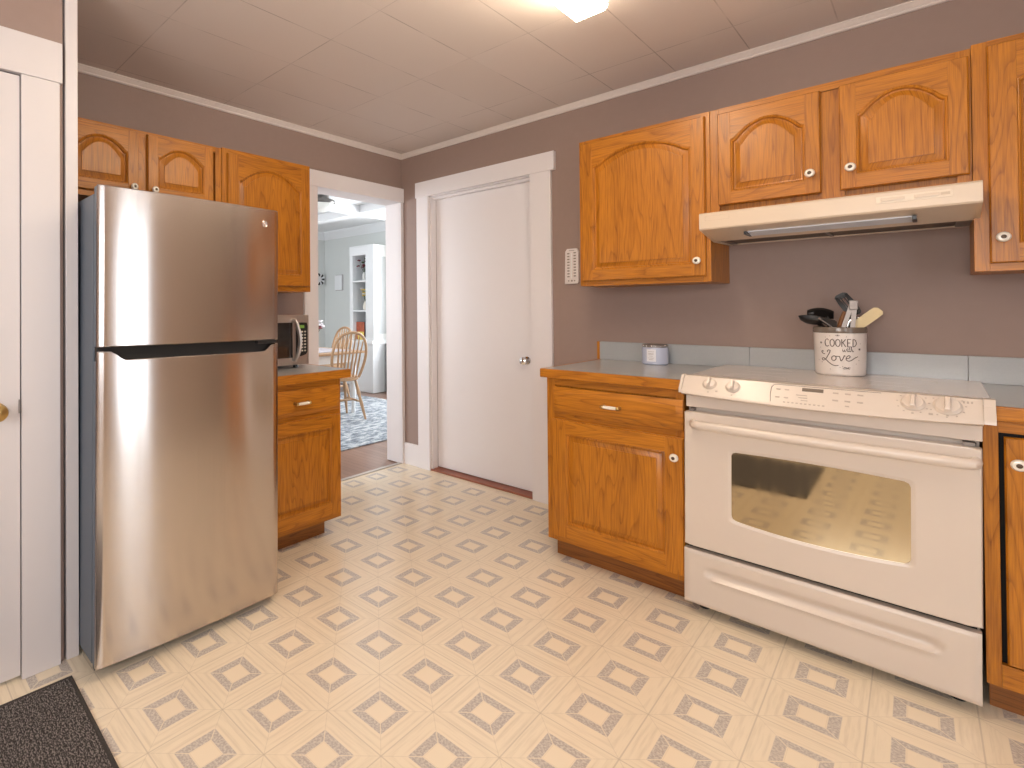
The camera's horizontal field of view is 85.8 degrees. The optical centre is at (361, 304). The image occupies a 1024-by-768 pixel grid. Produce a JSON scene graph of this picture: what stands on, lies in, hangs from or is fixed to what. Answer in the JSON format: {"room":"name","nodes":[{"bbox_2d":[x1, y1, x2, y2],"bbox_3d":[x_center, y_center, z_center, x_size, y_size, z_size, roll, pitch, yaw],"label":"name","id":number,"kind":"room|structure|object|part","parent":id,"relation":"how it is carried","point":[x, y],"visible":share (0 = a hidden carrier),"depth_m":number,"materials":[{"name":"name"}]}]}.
{"room":"kitchen","nodes":[
{"label":"kitchen","id":0,"kind":"room"},
{"bbox_2d":[0,0,63,660],"bbox_3d":[-2.012,0.050,1.486,1.915,2.475,0.790,0,-1,-43],"label":"wall","id":1,"kind":"structure","parent":0,"point":[39,18],"depth_m":1.83,"materials":[{"name":"paint"}]},
{"bbox_2d":[0,71,20,682],"bbox_3d":[-1.415,0.230,1.469,0.800,1.983,0.109,0,-1,-43],"label":"door","id":2,"kind":"structure","parent":1,"relation":"in","point":[10,634],"depth_m":1.73,"materials":[{"name":"white paint"}]},
{"bbox_3d":[-1.156,0.343,1.677,0.058,0.058,0.066,0,-1,-43],"label":"knob","id":3,"kind":"part","parent":2,"relation":"part of","materials":[{"name":"gold metal"}]},
{"bbox_2d":[0,26,62,679],"bbox_3d":[-1.426,0.164,1.472,1.060,2.138,0.022,0,-1,-43],"label":"trim","id":4,"kind":"structure","parent":1,"relation":"attached to","point":[37,61],"depth_m":1.78,"materials":[{"name":"white paint"}]},
{"bbox_2d":[62,0,78,659],"bbox_3d":[-1.030,0.021,1.871,0.040,2.425,0.045,0,-1,-43],"label":"trim","id":5,"kind":"structure","parent":1,"relation":"attached to","point":[69,7],"depth_m":1.85,"materials":[{"name":"white paint"}]},
{"bbox_2d":[78,72,401,314],"bbox_3d":[-0.714,0.032,3.313,2.700,2.525,0.140,0,-1,-43],"label":"wall","id":6,"kind":"structure","parent":0,"point":[101,100],"depth_m":3.16,"materials":[{"name":"paint"}]},
{"bbox_2d":[78,117,220,201],"bbox_3d":[-1.117,-0.668,2.647,0.805,0.348,0.306,0,-1,-43],"label":"upper cabinet","id":7,"kind":"object","parent":6,"relation":"attached to","point":[108,154],"visible":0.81,"depth_m":2.56,"materials":[{"name":"brown wood"}]},
{"bbox_3d":[-1.194,-0.675,2.426,0.334,0.307,0.020,0,-1,-43],"label":"door","id":8,"kind":"part","parent":7,"relation":"part of","materials":[{"name":"brown wood"}]},
{"bbox_3d":[-1.073,-0.558,2.500,0.033,0.033,0.032,0,-1,-43],"label":"knob","id":9,"kind":"part","parent":7,"relation":"part of","materials":[{"name":"white ceramic"}]},
{"bbox_3d":[-1.000,-0.558,2.567,0.033,0.033,0.032,0,-1,-43],"label":"knob","id":10,"kind":"part","parent":7,"relation":"part of","materials":[{"name":"white ceramic"}]},
{"bbox_3d":[-0.913,-0.675,2.684,0.344,0.307,0.020,0,-1,-43],"label":"door","id":11,"kind":"part","parent":7,"relation":"part of","materials":[{"name":"brown wood"}]},
{"bbox_2d":[78,63,400,159],"bbox_3d":[-0.623,-1.164,3.300,2.585,0.034,0.030,0,-1,-43],"label":"trim","id":12,"kind":"structure","parent":6,"relation":"attached to","point":[85,69],"depth_m":3.11,"materials":[{"name":"white paint"}]},
{"bbox_2d":[221,147,309,292],"bbox_3d":[-0.599,-0.461,3.116,0.589,0.770,0.312,0,-1,-43],"label":"upper cabinet","id":13,"kind":"object","parent":6,"relation":"attached to","point":[247,179],"visible":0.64,"depth_m":3.08,"materials":[{"name":"brown wood"}]},
{"bbox_2d":[303,169,404,463],"bbox_3d":[-0.075,0.167,3.888,0.979,2.155,0.176,0,-1,-43],"label":"trim","id":14,"kind":"structure","parent":6,"relation":"attached to","point":[325,183],"depth_m":4.15,"materials":[{"name":"white paint"}]},
{"bbox_2d":[341,462,401,480],"bbox_3d":[0.006,1.241,3.868,0.823,0.006,0.032,0,-1,-43],"label":"trim","id":15,"kind":"structure","parent":6,"relation":"attached to","point":[397,463],"depth_m":3.92,"materials":[{"name":"wood"}]},
{"bbox_2d":[318,240,324,346],"bbox_3d":[-2.583,0.082,7.301,5.250,2.620,0.100,0,-1,-43],"label":"wall","id":16,"kind":"structure","parent":0,"point":[321,243],"depth_m":9.00,"materials":[{"name":"grey paint"}]},
{"bbox_2d":[318,273,324,284],"bbox_3d":[-0.704,-0.427,8.930,0.206,0.202,0.056,0,-1,-43],"label":"wreath","id":17,"kind":"object","parent":16,"relation":"attached to","point":[320,275],"visible":0.69,"depth_m":8.94,"materials":[{"name":"black plastic"}]},
{"bbox_2d":[318,231,324,240],"bbox_3d":[-2.491,-1.164,7.276,5.150,0.130,0.090,0,-1,-43],"label":"trim","id":18,"kind":"structure","parent":16,"relation":"attached to","point":[320,234],"depth_m":8.94,"materials":[{"name":"white paint"}]},
{"bbox_2d":[318,203,384,223],"bbox_3d":[-0.054,-1.200,6.806,0.160,0.100,4.080,0,-1,-43],"label":"trim","id":19,"kind":"structure","parent":16,"relation":"attached to","point":[370,208],"depth_m":6.89,"materials":[{"name":"white paint"}]},
{"bbox_2d":[318,196,384,231],"bbox_3d":[-1.127,-1.301,5.794,5.150,0.100,4.320,0,-1,-43],"label":"ceiling","id":20,"kind":"structure","parent":0,"point":[356,221],"depth_m":7.90,"materials":[{"name":"white paint"}]},
{"bbox_2d":[318,194,334,211],"bbox_3d":[-0.459,-1.162,6.094,0.320,0.182,0.320,0,-1,-43],"label":"ceiling light","id":21,"kind":"object","parent":20,"relation":"attached to","point":[325,204],"visible":0.77,"depth_m":6.00,"materials":[{"name":"white glass"}]},
{"bbox_3d":[-0.459,-1.114,6.094,0.292,0.086,0.292,0,-1,-43],"label":"globe","id":22,"kind":"part","parent":21,"relation":"part of","materials":[{"name":"white glass"}]},
{"bbox_2d":[325,231,385,367],"bbox_3d":[0.770,0.061,7.607,0.100,2.620,4.190,0,-1,-43],"label":"wall","id":23,"kind":"structure","parent":0,"point":[337,251],"depth_m":8.76,"materials":[{"name":"grey paint"}]},
{"bbox_2d":[335,275,342,290],"bbox_3d":[-0.371,-0.363,8.748,0.034,0.261,0.185,0,-1,-43],"label":"box","id":24,"kind":"object","parent":23,"relation":"attached to","point":[338,278],"visible":1,"depth_m":8.72,"materials":[{"name":"white paint"}]},
{"bbox_2d":[324,221,385,239],"bbox_3d":[0.722,-1.185,7.521,0.090,0.130,4.080,0,-1,-43],"label":"trim","id":25,"kind":"structure","parent":23,"relation":"attached to","point":[378,226],"depth_m":8.39,"materials":[{"name":"white paint"}]},
{"bbox_2d":[328,201,384,219],"bbox_3d":[-1.129,-1.200,5.736,5.070,0.104,0.160,0,-1,-43],"label":"trim","id":26,"kind":"structure","parent":23,"relation":"attached to","point":[339,207],"depth_m":6.58,"materials":[{"name":"white paint"}]},
{"bbox_2d":[340,383,396,478],"bbox_3d":[-1.074,1.321,5.734,5.150,0.094,4.220,0,-1,-43],"label":"floor","id":27,"kind":"structure","parent":0,"point":[358,460],"depth_m":4.33,"materials":[{"name":"brown wood"}]},
{"bbox_2d":[340,392,386,450],"bbox_3d":[-0.698,1.266,5.694,3.350,0.010,2.450,0,-1,-43],"label":"area rug","id":28,"kind":"object","parent":27,"relation":"on","point":[356,431],"visible":0.25,"depth_m":5.58,"materials":[{"name":"grey carpet"}]},
{"bbox_2d":[322,326,351,396],"bbox_3d":[-0.413,0.782,7.039,0.528,0.970,0.441,0,-1,-37],"label":"chair","id":29,"kind":"object","parent":28,"relation":"on","point":[344,327],"visible":0.3,"depth_m":7.12,"materials":[{"name":"brown wood"}]},
{"bbox_3d":[-0.449,0.821,7.012,0.439,0.037,0.430,0,-1,-37],"label":"seat","id":30,"kind":"part","parent":29,"relation":"part of","materials":[{"name":"brown wood"}]},
{"bbox_2d":[319,347,364,412],"bbox_3d":[-0.955,0.904,5.878,1.920,0.721,0.940,0,-1,-43],"label":"dining table","id":31,"kind":"object","parent":28,"relation":"on","point":[324,358],"visible":0.14,"depth_m":6.08,"materials":[{"name":"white wood"}]},
{"bbox_2d":[319,348,351,352],"bbox_3d":[-0.713,0.542,6.154,0.950,0.004,0.770,0,-1,-43],"label":"table runner","id":32,"kind":"object","parent":31,"relation":"on","point":[321,350],"visible":0.29,"depth_m":6.19,"materials":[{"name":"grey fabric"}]},
{"bbox_2d":[319,320,324,330],"bbox_3d":[-0.552,0.356,6.291,0.227,0.366,0.188,0,-1,5],"label":"flower vase","id":33,"kind":"object","parent":32,"relation":"on","point":[321,325],"visible":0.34,"depth_m":6.27,"materials":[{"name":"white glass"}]},
{"bbox_3d":[-0.092,0.960,6.181,0.072,0.601,0.072,0,-1,-43],"label":"leg","id":34,"kind":"part","parent":31,"relation":"part of","materials":[{"name":"white paint"}]},
{"bbox_2d":[330,331,367,418],"bbox_3d":[-0.218,0.770,5.819,0.441,0.970,0.528,0,-1,-30],"label":"chair","id":35,"kind":"object","parent":28,"relation":"on","point":[353,377],"visible":0.69,"depth_m":5.70,"materials":[{"name":"brown wood"}]},
{"bbox_3d":[-0.181,1.039,6.075,0.039,0.436,0.139,-1,-1,14],"label":"leg","id":36,"kind":"part","parent":35,"relation":"part of","materials":[{"name":"brown wood"}]},
{"bbox_3d":[-0.240,0.809,5.857,0.430,0.037,0.439,0,-1,-30],"label":"seat","id":37,"kind":"part","parent":35,"relation":"part of","materials":[{"name":"brown wood"}]},
{"bbox_3d":[-0.009,1.035,5.778,0.139,0.436,0.039,-1,-1,16],"label":"leg","id":38,"kind":"part","parent":35,"relation":"part of","materials":[{"name":"brown wood"}]},
{"bbox_2d":[349,244,385,392],"bbox_3d":[0.129,0.203,7.902,0.415,2.150,0.555,0,-1,-43],"label":"bookcase","id":39,"kind":"object","parent":27,"relation":"on","point":[372,379],"visible":0.77,"depth_m":7.70,"materials":[{"name":"white paint"}]},
{"bbox_2d":[353,280,365,282],"bbox_3d":[0.100,-0.346,7.958,0.339,0.024,0.283,0,-1,-43],"label":"shelf","id":40,"kind":"object","parent":39,"relation":"attached to","point":[354,281],"depth_m":7.94,"materials":[{"name":"white paint"}]},
{"bbox_2d":[356,322,364,339],"bbox_3d":[-0.009,0.391,7.918,0.026,0.264,0.170,0,-1,-43],"label":"framed print","id":41,"kind":"object","parent":39,"relation":"on","point":[360,326],"visible":0.74,"depth_m":7.90,"materials":[{"name":"red paper"}]},
{"bbox_2d":[356,258,365,279],"bbox_3d":[0.064,-0.528,7.901,0.217,0.337,0.196,0,-1,-43],"label":"flower vase","id":42,"kind":"object","parent":39,"relation":"on","point":[363,265],"visible":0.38,"depth_m":7.89,"materials":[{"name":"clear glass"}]},
{"bbox_2d":[360,287,365,309],"bbox_3d":[0.070,-0.092,7.904,0.184,0.346,0.181,-1,-1,21],"label":"flower vase","id":43,"kind":"object","parent":39,"relation":"on","point":[362,288],"visible":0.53,"depth_m":7.87,"materials":[{"name":"white ceramic"}]},
{"bbox_3d":[0.135,-0.862,7.927,0.374,0.019,0.528,0,-1,-43],"label":"cornice","id":44,"kind":"part","parent":39,"relation":"part of","materials":[{"name":"white paint"}]},
{"bbox_3d":[0.134,-0.164,7.915,0.350,1.375,0.520,0,-1,-43],"label":"frame","id":45,"kind":"part","parent":39,"relation":"part of","materials":[{"name":"white paint"}]},
{"bbox_3d":[0.312,-0.140,7.721,0.250,1.130,0.006,0,-1,-43],"label":"panel","id":46,"kind":"part","parent":39,"relation":"part of","materials":[{"name":"white wood"}]},
{"bbox_2d":[386,360,386,391],"bbox_3d":[0.534,0.920,7.605,0.120,0.705,0.395,0,-1,-43],"label":"bookcase","id":47,"kind":"object","parent":27,"relation":"on","point":[386,360],"visible":0.14,"depth_m":7.70,"materials":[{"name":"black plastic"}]},
{"bbox_2d":[77,0,911,153],"bbox_3d":[0.152,-1.257,1.044,4.500,0.100,4.400,0,-1,-43],"label":"ceiling","id":48,"kind":"structure","parent":0,"point":[397,76],"depth_m":2.47,"materials":[{"name":"paint"}]},
{"bbox_2d":[549,0,607,21],"bbox_3d":[0.435,-1.156,1.619,1.215,0.094,0.135,0,-1,-43],"label":"ceiling light","id":49,"kind":"object","parent":48,"relation":"attached to","point":[578,10],"visible":1,"depth_m":1.97,"materials":[{"name":"white paint"}]},
{"bbox_2d":[0,463,1023,767],"bbox_3d":[0.170,1.258,1.022,4.500,0.080,4.400,0,-1,-43],"label":"floor","id":50,"kind":"structure","parent":0,"point":[438,620],"depth_m":1.73,"materials":[{"name":"beige tile"}]},
{"bbox_2d":[0,675,118,767],"bbox_3d":[-0.833,1.219,0.923,0.917,0.008,1.390,0,-1,-42],"label":"door mat","id":51,"kind":"object","parent":50,"relation":"on","point":[52,725],"visible":1,"depth_m":1.50,"materials":[{"name":"grey carpet"}]},
{"bbox_2d":[78,184,277,670],"bbox_3d":[-0.913,0.424,2.296,0.701,1.625,0.939,1,-1,-43],"label":"refrigerator","id":52,"kind":"object","parent":50,"relation":"on","point":[178,295],"visible":0.92,"depth_m":1.89,"materials":[{"name":"silver metal"}]},
{"bbox_3d":[-0.627,0.168,1.988,0.689,0.047,0.030,1,-1,-43],"label":"pocket handle","id":53,"kind":"part","parent":52,"relation":"part of","materials":[{"name":"black plastic"}]},
{"bbox_3d":[-0.604,0.675,1.958,0.701,1.034,0.030,1,-1,-43],"label":"door","id":54,"kind":"part","parent":52,"relation":"part of","materials":[{"name":"silver metal"}]},
{"bbox_3d":[-0.606,-0.125,1.969,0.701,0.536,0.030,1,-1,-43],"label":"freezer door","id":55,"kind":"part","parent":52,"relation":"part of","materials":[{"name":"silver metal"}]},
{"bbox_2d":[278,379,340,549],"bbox_3d":[-0.532,0.820,2.879,0.580,0.838,0.724,0,-1,-43],"label":"base cabinet","id":56,"kind":"object","parent":50,"relation":"on","point":[309,421],"visible":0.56,"depth_m":2.69,"materials":[{"name":"brown wood"}]},
{"bbox_3d":[-0.290,0.493,2.638,0.096,0.018,0.031,0,-1,-43],"label":"handle","id":57,"kind":"part","parent":56,"relation":"part of","materials":[{"name":"white ceramic"}]},
{"bbox_3d":[-0.316,0.493,2.649,0.538,0.130,0.020,0,-1,-43],"label":"drawer","id":58,"kind":"part","parent":56,"relation":"part of","materials":[{"name":"brown wood"}]},
{"bbox_2d":[278,364,350,385],"bbox_3d":[-0.524,0.374,2.906,0.628,0.046,0.704,0,-1,-43],"label":"countertop","id":59,"kind":"structure","parent":56,"relation":"on","point":[304,373],"depth_m":2.75,"materials":[{"name":"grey laminate"}]},
{"bbox_2d":[276,315,308,366],"bbox_3d":[-0.571,0.204,2.922,0.470,0.294,0.425,0,-1,-43],"label":"microwave","id":60,"kind":"object","parent":59,"relation":"on","point":[293,330],"visible":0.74,"depth_m":2.87,"materials":[{"name":"metal"}]},
{"bbox_3d":[-0.496,0.194,2.778,0.327,0.192,0.007,0,-1,-43],"label":"door glass","id":61,"kind":"part","parent":60,"relation":"part of","materials":[{"name":"black glass"}]},
{"bbox_3d":[-0.350,0.194,2.875,0.062,0.237,0.025,-1,-1,25],"label":"handle","id":62,"kind":"part","parent":60,"relation":"part of","materials":[{"name":"silver metal"}]},
{"bbox_2d":[431,466,532,498],"bbox_3d":[0.860,1.229,3.692,0.150,0.014,0.837,0,-1,-43],"label":"threshold","id":63,"kind":"object","parent":50,"relation":"on","point":[500,486],"visible":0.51,"depth_m":3.63,"materials":[{"name":"red wood"}]},
{"bbox_2d":[547,378,689,596],"bbox_3d":[1.331,0.786,2.556,0.712,0.874,0.594,0,-1,-43],"label":"base cabinet","id":64,"kind":"object","parent":50,"relation":"on","point":[616,452],"visible":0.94,"depth_m":2.31,"materials":[{"name":"brown wood"}]},
{"bbox_3d":[1.092,0.453,2.316,0.031,0.018,0.084,0,-1,-43],"label":"handle","id":65,"kind":"part","parent":64,"relation":"part of","materials":[{"name":"white ceramic"}]},
{"bbox_3d":[1.111,0.452,2.333,0.020,0.125,0.552,0,-1,-43],"label":"drawer","id":66,"kind":"part","parent":64,"relation":"part of","materials":[{"name":"brown wood"}]},
{"bbox_3d":[1.112,0.821,2.331,0.020,0.555,0.560,0,-1,-43],"label":"door","id":67,"kind":"part","parent":64,"relation":"part of","materials":[{"name":"brown wood"}]},
{"bbox_2d":[540,359,717,389],"bbox_3d":[1.329,0.328,2.579,0.683,0.042,0.615,0,-1,-43],"label":"countertop","id":68,"kind":"structure","parent":64,"relation":"on","point":[622,372],"depth_m":2.44,"materials":[{"name":"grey laminate"}]},
{"bbox_2d":[642,343,668,364],"bbox_3d":[1.520,0.256,2.731,0.123,0.102,0.123,0,-1,-43],"label":"candle jar","id":69,"kind":"object","parent":68,"relation":"on","point":[652,353],"visible":1,"depth_m":2.68,"materials":[{"name":"glass"}]},
{"bbox_3d":[1.520,0.212,2.732,0.116,0.015,0.116,0,-1,-43],"label":"lid","id":70,"kind":"part","parent":69,"relation":"part of","materials":[{"name":"metal"}]},
{"bbox_3d":[1.262,0.618,2.130,0.032,0.033,0.033,0,-1,-43],"label":"knob","id":71,"kind":"part","parent":64,"relation":"part of","materials":[{"name":"white ceramic"}]},
{"bbox_2d":[679,364,996,706],"bbox_3d":[1.777,0.746,2.018,0.735,0.950,0.818,0,0,-43],"label":"electric range","id":72,"kind":"object","parent":50,"relation":"on","point":[839,515],"visible":1,"depth_m":1.76,"materials":[{"name":"metal"}]},
{"bbox_3d":[1.343,0.302,2.035,0.042,0.045,0.042,0,0,3],"label":"knob","id":73,"kind":"part","parent":72,"relation":"part of","materials":[{"name":"plastic"}]},
{"bbox_3d":[1.389,0.305,1.974,0.042,0.045,0.042,0,0,3],"label":"knob","id":74,"kind":"part","parent":72,"relation":"part of","materials":[{"name":"plastic"}]},
{"bbox_3d":[1.551,0.320,1.825,0.102,0.082,0.776,0,0,-43],"label":"control panel","id":75,"kind":"part","parent":72,"relation":"part of","materials":[{"name":"ceramic"}]},
{"bbox_3d":[1.558,1.070,1.830,0.040,0.210,0.771,0,0,-43],"label":"storage drawer","id":76,"kind":"part","parent":72,"relation":"part of","materials":[{"name":"metal"}]},
{"bbox_3d":[1.559,0.684,1.830,0.038,0.529,0.770,0,0,-43],"label":"oven door","id":77,"kind":"part","parent":72,"relation":"part of","materials":[{"name":"metal"}]},
{"bbox_3d":[1.531,0.463,1.789,0.062,0.033,0.749,0,0,-43],"label":"oven handle","id":78,"kind":"part","parent":72,"relation":"part of","materials":[{"name":"metal"}]},
{"bbox_2d":[813,326,867,375],"bbox_3d":[1.978,0.190,2.183,0.169,0.196,0.169,0,-1,-43],"label":"utensil crock","id":79,"kind":"object","parent":72,"relation":"on","point":[838,351],"visible":0.99,"depth_m":2.12,"materials":[{"name":"beige ceramic"}]},
{"bbox_2d":[798,315,825,326],"bbox_3d":[1.897,0.157,2.213,0.050,0.227,0.099,0,-1,-43],"label":"spoon","id":80,"kind":"object","parent":79,"relation":"in","point":[809,319],"visible":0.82,"depth_m":2.22,"materials":[{"name":"black plastic"}]},
{"bbox_2d":[807,308,833,326],"bbox_3d":[1.951,0.142,2.241,0.050,0.257,0.086,0,-1,-43],"label":"turner","id":81,"kind":"object","parent":79,"relation":"in","point":[823,312],"visible":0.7,"depth_m":2.23,"materials":[{"name":"black plastic"}]},
{"bbox_3d":[1.950,0.037,2.242,0.050,0.047,0.086,0,-1,-43],"label":"blade","id":82,"kind":"part","parent":81,"relation":"part of","materials":[{"name":"black plastic"}]},
{"bbox_2d":[818,317,836,326],"bbox_3d":[1.913,0.161,2.164,0.045,0.220,0.059,0,-1,-43],"label":"spatula","id":83,"kind":"object","parent":79,"relation":"in","point":[829,322],"visible":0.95,"depth_m":2.15,"materials":[{"name":"metal"}]},
{"bbox_2d":[837,311,845,326],"bbox_3d":[1.975,0.148,2.169,0.036,0.242,0.019,-1,-1,16],"label":"wooden spoon","id":84,"kind":"object","parent":79,"relation":"in","point":[843,314],"visible":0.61,"depth_m":2.17,"materials":[{"name":"brown wood"}]},
{"bbox_2d":[835,292,860,326],"bbox_3d":[2.031,0.109,2.202,0.081,0.321,0.019,-1,-1,37],"label":"slotted spoon","id":85,"kind":"object","parent":79,"relation":"in","point":[839,297],"visible":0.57,"depth_m":2.21,"materials":[{"name":"black plastic"}]},
{"bbox_2d":[835,292,860,314],"bbox_3d":[2.030,-0.001,2.203,0.081,0.101,0.012,-1,-1,42],"label":"bowl","id":86,"kind":"object","parent":85,"relation":"on","point":[839,297],"depth_m":2.21,"materials":[{"name":"black"}]},
{"bbox_2d":[841,300,857,326],"bbox_3d":[1.968,0.085,2.142,0.071,0.204,0.018,-1,-1,42],"label":"tongs","id":87,"kind":"object","parent":79,"relation":"in","point":[852,309],"visible":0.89,"depth_m":2.13,"materials":[{"name":"metal"}]},
{"bbox_3d":[1.965,0.086,2.146,0.062,0.186,0.007,-1,-1,30],"label":"leg","id":88,"kind":"part","parent":87,"relation":"part of","materials":[{"name":"metal"}]},
{"bbox_3d":[1.981,0.090,2.131,0.036,0.194,0.011,-1,-1,20],"label":"leg","id":89,"kind":"part","parent":87,"relation":"part of","materials":[{"name":"metal"}]},
{"bbox_2d":[855,308,882,326],"bbox_3d":[2.024,0.141,2.115,0.096,0.257,0.010,-1,-1,42],"label":"spatula","id":90,"kind":"object","parent":79,"relation":"in","point":[873,314],"visible":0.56,"depth_m":2.11,"materials":[{"name":"wood"}]},
{"bbox_2d":[693,364,989,398],"bbox_3d":[1.813,0.292,2.057,0.629,0.014,0.806,0,-1,-43],"label":"cooktop","id":91,"kind":"object","parent":72,"relation":"in","point":[890,383],"depth_m":1.98,"materials":[{"name":"white ceramic"}]},
{"bbox_3d":[1.707,0.301,1.635,0.046,0.049,0.046,0,0,3],"label":"knob","id":92,"kind":"part","parent":72,"relation":"part of","materials":[{"name":"plastic"}]},
{"bbox_3d":[1.759,0.302,1.585,0.052,0.054,0.052,0,0,3],"label":"knob","id":93,"kind":"part","parent":72,"relation":"part of","materials":[{"name":"plastic"}]},
{"bbox_2d":[979,421,1023,715],"bbox_3d":[2.229,0.771,1.592,0.694,0.874,0.478,0,-1,-43],"label":"base cabinet","id":94,"kind":"object","parent":50,"relation":"on","point":[1002,445],"visible":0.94,"depth_m":1.54,"materials":[{"name":"brown wood"}]},
{"bbox_2d":[982,383,1023,422],"bbox_3d":[2.238,0.313,1.591,0.683,0.042,0.455,0,-1,-43],"label":"countertop","id":95,"kind":"structure","parent":94,"relation":"on","point":[1009,399],"depth_m":1.62,"materials":[{"name":"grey laminate"}]},
{"bbox_3d":[2.005,0.711,1.386,0.020,0.659,0.397,0,-1,-43],"label":"door","id":96,"kind":"part","parent":94,"relation":"part of","materials":[{"name":"brown wood"}]},
{"bbox_3d":[1.866,0.456,1.498,0.032,0.033,0.033,0,-1,-43],"label":"knob","id":97,"kind":"part","parent":94,"relation":"part of","materials":[{"name":"white ceramic"}]},
{"bbox_2d":[401,0,1023,459],"bbox_3d":[1.824,0.008,2.652,0.140,2.525,4.530,0,-1,-43],"label":"wall","id":98,"kind":"structure","parent":0,"point":[928,297],"depth_m":2.44,"materials":[{"name":"paint"}]},
{"bbox_2d":[404,442,417,466],"bbox_3d":[0.387,1.161,4.097,0.016,0.165,0.172,0,-1,-43],"label":"baseboard","id":99,"kind":"structure","parent":98,"relation":"attached to","point":[410,450],"depth_m":4.09,"materials":[{"name":"white paint"}]},
{"bbox_2d":[436,182,532,491],"bbox_3d":[0.839,0.205,3.689,0.105,2.018,0.809,0,-1,-43],"label":"door","id":100,"kind":"structure","parent":98,"relation":"in","point":[483,237],"depth_m":3.68,"materials":[{"name":"white paint"}]},
{"bbox_3d":[1.059,0.364,3.420,0.065,0.052,0.052,0,-1,-43],"label":"knob","id":101,"kind":"part","parent":100,"relation":"part of","materials":[{"name":"silver metal"}]},
{"bbox_2d":[415,150,555,503],"bbox_3d":[0.832,0.151,3.651,0.088,2.170,1.123,0,-1,-43],"label":"trim","id":102,"kind":"structure","parent":98,"relation":"attached to","point":[536,170],"depth_m":3.45,"materials":[{"name":"white paint"}]},
{"bbox_2d":[565,248,578,283],"bbox_3d":[1.257,-0.229,3.149,0.018,0.210,0.084,0,-1,-43],"label":"thermometer","id":103,"kind":"object","parent":98,"relation":"attached to","point":[571,255],"visible":1,"depth_m":3.14,"materials":[{"name":"beige plastic"}]},
{"bbox_2d":[579,112,729,287],"bbox_3d":[1.459,-0.483,2.676,0.364,0.765,0.596,0,-1,-43],"label":"upper cabinet","id":104,"kind":"object","parent":98,"relation":"attached to","point":[644,191],"visible":1,"depth_m":2.54,"materials":[{"name":"brown wood"}]},
{"bbox_3d":[1.510,-0.198,2.376,0.032,0.033,0.033,0,-1,-43],"label":"knob","id":105,"kind":"part","parent":104,"relation":"part of","materials":[{"name":"white ceramic"}]},
{"bbox_2d":[401,0,950,159],"bbox_3d":[1.797,-1.188,2.557,0.030,0.034,4.400,0,-1,-43],"label":"trim","id":106,"kind":"structure","parent":98,"relation":"attached to","point":[914,5],"depth_m":2.62,"materials":[{"name":"white paint"}]},
{"bbox_2d":[597,341,1023,385],"bbox_3d":[1.998,0.249,2.341,0.021,0.100,1.883,0,-1,-43],"label":"backsplash","id":107,"kind":"structure","parent":98,"relation":"attached to","point":[988,370],"depth_m":2.19,"materials":[{"name":"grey laminate"}]},
{"bbox_2d":[710,49,971,212],"bbox_3d":[1.921,-0.631,2.174,0.364,0.483,0.768,0,-1,-43],"label":"upper cabinet","id":108,"kind":"object","parent":98,"relation":"attached to","point":[909,125],"visible":0.97,"depth_m":2.02,"materials":[{"name":"brown wood"}]},
{"bbox_3d":[1.697,-0.641,2.211,0.020,0.404,0.345,0,-1,-43],"label":"door","id":109,"kind":"part","parent":108,"relation":"part of","materials":[{"name":"brown wood"}]},
{"bbox_3d":[1.774,-0.519,2.089,0.032,0.033,0.033,0,-1,-43],"label":"knob","id":110,"kind":"part","parent":108,"relation":"part of","materials":[{"name":"white ceramic"}]},
{"bbox_2d":[699,180,982,245],"bbox_3d":[1.878,-0.337,2.119,0.500,0.104,0.780,0,-1,-43],"label":"range hood","id":111,"kind":"object","parent":108,"relation":"attached to","point":[955,205],"visible":1,"depth_m":1.96,"materials":[{"name":"beige metal"}]},
{"bbox_3d":[1.708,-0.296,2.459,0.246,0.013,0.024,0,-1,-43],"label":"filter rail","id":112,"kind":"part","parent":111,"relation":"part of","materials":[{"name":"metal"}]},
{"bbox_2d":[881,196,904,201],"bbox_3d":[1.823,-0.363,1.812,0.003,0.011,0.058,0,-1,-43],"label":"switch","id":113,"kind":"object","parent":111,"relation":"attached to","point":[883,198],"depth_m":1.81,"materials":[{"name":"beige plastic"}]},
{"bbox_2d":[876,189,952,203],"bbox_3d":[1.858,-0.363,1.778,0.003,0.024,0.179,0,-1,-43],"label":"switch plate","id":114,"kind":"object","parent":111,"relation":"attached to","point":[906,196],"depth_m":1.77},
{"bbox_2d":[914,192,939,197],"bbox_3d":[1.877,-0.364,1.753,0.003,0.011,0.058,0,-1,-43],"label":"switch","id":115,"kind":"object","parent":111,"relation":"attached to","point":[916,194],"depth_m":1.75,"materials":[{"name":"beige plastic"}]},
{"bbox_3d":[2.197,-0.304,1.927,0.246,0.013,0.038,0,-1,-43],"label":"filter rail","id":116,"kind":"part","parent":111,"relation":"part of","materials":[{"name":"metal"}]},
{"bbox_3d":[1.854,-0.521,2.002,0.032,0.033,0.033,0,-1,-43],"label":"knob","id":117,"kind":"part","parent":108,"relation":"part of","materials":[{"name":"white ceramic"}]},
{"bbox_3d":[1.963,-0.646,1.923,0.020,0.404,0.329,0,-1,-43],"label":"door","id":118,"kind":"part","parent":108,"relation":"part of","materials":[{"name":"brown wood"}]},
{"bbox_2d":[970,32,1023,274],"bbox_3d":[2.343,-0.502,1.715,0.364,0.775,0.476,0,-1,-43],"label":"upper cabinet","id":119,"kind":"object","parent":98,"relation":"attached to","point":[997,65],"visible":0.99,"depth_m":1.75,"materials":[{"name":"brown wood"}]},
{"bbox_3d":[2.104,-0.222,1.730,0.032,0.033,0.033,0,-1,-43],"label":"knob","id":120,"kind":"part","parent":119,"relation":"part of","materials":[{"name":"white ceramic"}]},
{"bbox_3d":[2.241,-0.505,1.621,0.020,0.729,0.407,0,-1,-43],"label":"door","id":121,"kind":"part","parent":119,"relation":"part of","materials":[{"name":"brown wood"}]}
]}

